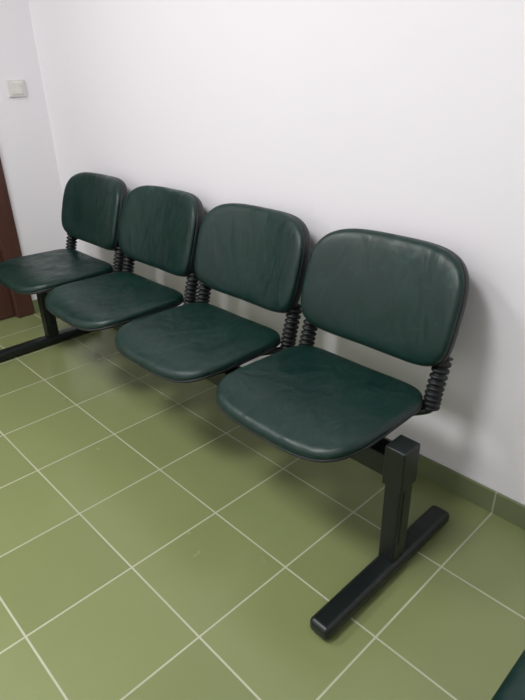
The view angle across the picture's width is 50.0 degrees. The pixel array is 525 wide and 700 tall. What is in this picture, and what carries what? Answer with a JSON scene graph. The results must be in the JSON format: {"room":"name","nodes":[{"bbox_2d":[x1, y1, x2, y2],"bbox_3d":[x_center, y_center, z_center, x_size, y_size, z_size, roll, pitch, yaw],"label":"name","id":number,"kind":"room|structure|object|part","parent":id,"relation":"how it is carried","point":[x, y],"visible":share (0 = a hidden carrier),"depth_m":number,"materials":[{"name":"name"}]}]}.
{"room":"waiting room","nodes":[
{"label":"waiting room","id":0,"kind":"room"},
{"bbox_2d":[0,0,67,299],"bbox_3d":[-2.196,-1.067,1.968,2.850,2.700,0.120,-24,34,-38],"label":"wall","id":1,"kind":"structure","parent":0,"point":[27,152],"depth_m":2.91,"materials":[{"name":"white paint"}]},
{"bbox_2d":[5,79,26,96],"bbox_3d":[-1.221,-1.299,2.794,0.090,0.078,0.013,-24,34,-38],"label":"light switch","id":2,"kind":"object","parent":1,"relation":"attached to","point":[16,88],"visible":1,"depth_m":2.79,"materials":[{"name":"white plastic"}]},
{"bbox_2d":[0,158,34,317],"bbox_3d":[-1.710,-1.006,2.483,0.970,2.105,0.120,-24,34,-38],"label":"door","id":3,"kind":"structure","parent":1,"relation":"in","point":[10,248],"depth_m":2.99,"materials":[{"name":"brown wood"}]},
{"bbox_2d":[0,255,14,319],"bbox_3d":[-1.716,-0.968,2.510,0.776,2.002,0.040,-24,34,-38],"label":"door leaf","id":4,"kind":"structure","parent":3,"relation":"attached to","point":[6,307],"depth_m":3.12,"materials":[{"name":"brown wood"}]},
{"bbox_2d":[32,299,39,312],"bbox_3d":[-2.124,0.126,2.510,2.841,0.078,0.009,-24,34,-38],"label":"baseboard","id":5,"kind":"structure","parent":1,"relation":"attached to","point":[35,302],"depth_m":3.21,"materials":[{"name":"tile"}]},
{"bbox_2d":[0,312,524,699],"bbox_3d":[-0.893,0.739,1.397,3.090,0.080,3.783,-24,34,-38],"label":"floor","id":6,"kind":"structure","parent":0,"point":[154,546],"depth_m":1.57,"materials":[{"name":"tile"}]},
{"bbox_2d":[0,172,468,639],"bbox_3d":[-0.369,-0.101,2.056,0.664,0.806,2.162,-24,34,-38],"label":"bench","id":7,"kind":"object","parent":6,"relation":"on","point":[404,298],"visible":1,"depth_m":1.69,"materials":[{"name":"green leather"}]},
{"bbox_3d":[-1.068,-0.217,2.778,0.056,0.320,0.048,-24,34,-38],"label":"leg post","id":8,"kind":"part","parent":7,"relation":"part of","materials":[{"name":"black metal"}]},
{"bbox_2d":[0,249,112,292],"bbox_3d":[-0.965,-0.369,2.578,0.432,0.048,0.488,-24,34,-38],"label":"seat cushion","id":9,"kind":"object","parent":7,"relation":"on","point":[41,272],"depth_m":2.52,"materials":[{"name":"green leather"}]},
{"bbox_2d":[61,172,120,249],"bbox_3d":[-0.780,-0.651,2.622,0.138,0.310,0.504,-24,34,-38],"label":"cushion","id":10,"kind":"object","parent":7,"relation":"on","point":[91,203],"depth_m":2.61,"materials":[{"name":"green leather"}]},
{"bbox_2d":[45,272,183,328],"bbox_3d":[-0.595,-0.205,2.231,0.432,0.048,0.488,-24,34,-38],"label":"seat cushion","id":11,"kind":"object","parent":7,"relation":"on","point":[107,301],"depth_m":2.17,"materials":[{"name":"green leather"}]},
{"bbox_2d":[118,185,196,275],"bbox_3d":[-0.410,-0.486,2.275,0.138,0.310,0.504,-24,34,-38],"label":"cushion","id":12,"kind":"object","parent":7,"relation":"on","point":[158,224],"depth_m":2.25,"materials":[{"name":"green leather"}]},
{"bbox_2d":[115,302,280,380],"bbox_3d":[-0.226,-0.041,1.883,0.432,0.048,0.488,-24,34,-38],"label":"seat cushion","id":13,"kind":"object","parent":7,"relation":"on","point":[198,341],"depth_m":1.82,"materials":[{"name":"green leather"}]},
{"bbox_2d":[194,203,303,312],"bbox_3d":[-0.040,-0.323,1.927,0.138,0.310,0.504,-24,34,-38],"label":"cushion","id":14,"kind":"object","parent":7,"relation":"on","point":[253,254],"depth_m":1.90,"materials":[{"name":"green leather"}]},
{"bbox_2d":[216,345,422,459],"bbox_3d":[0.144,0.123,1.536,0.432,0.048,0.488,-24,34,-38],"label":"seat cushion","id":15,"kind":"object","parent":7,"relation":"on","point":[308,402],"depth_m":1.47,"materials":[{"name":"green leather"}]},
{"bbox_2d":[301,228,463,365],"bbox_3d":[0.329,-0.158,1.580,0.138,0.310,0.504,-24,34,-38],"label":"cushion","id":16,"kind":"object","parent":7,"relation":"on","point":[397,296],"depth_m":1.55,"materials":[{"name":"green leather"}]},
{"bbox_3d":[0.344,0.410,1.451,0.056,0.320,0.048,-24,34,-38],"label":"leg post","id":17,"kind":"part","parent":7,"relation":"part of","materials":[{"name":"black metal"}]},
{"bbox_2d":[491,650,524,699],"bbox_3d":[0.331,0.651,0.517,1.044,0.806,0.664,-24,34,-38],"label":"bench","id":18,"kind":"object","parent":6,"relation":"on","point":[512,687],"visible":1,"depth_m":0.81,"materials":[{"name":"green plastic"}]},
{"bbox_2d":[28,0,524,504],"bbox_3d":[0.143,-0.988,1.684,0.120,2.700,3.783,-24,34,-38],"label":"wall","id":19,"kind":"structure","parent":0,"point":[406,118],"depth_m":1.69,"materials":[{"name":"white paint"}]},
{"bbox_2d":[238,366,524,529],"bbox_3d":[0.128,0.205,2.231,0.009,0.078,3.543,-24,34,-38],"label":"baseboard","id":20,"kind":"structure","parent":19,"relation":"attached to","point":[487,498],"depth_m":1.74,"materials":[{"name":"tile"}]}
]}

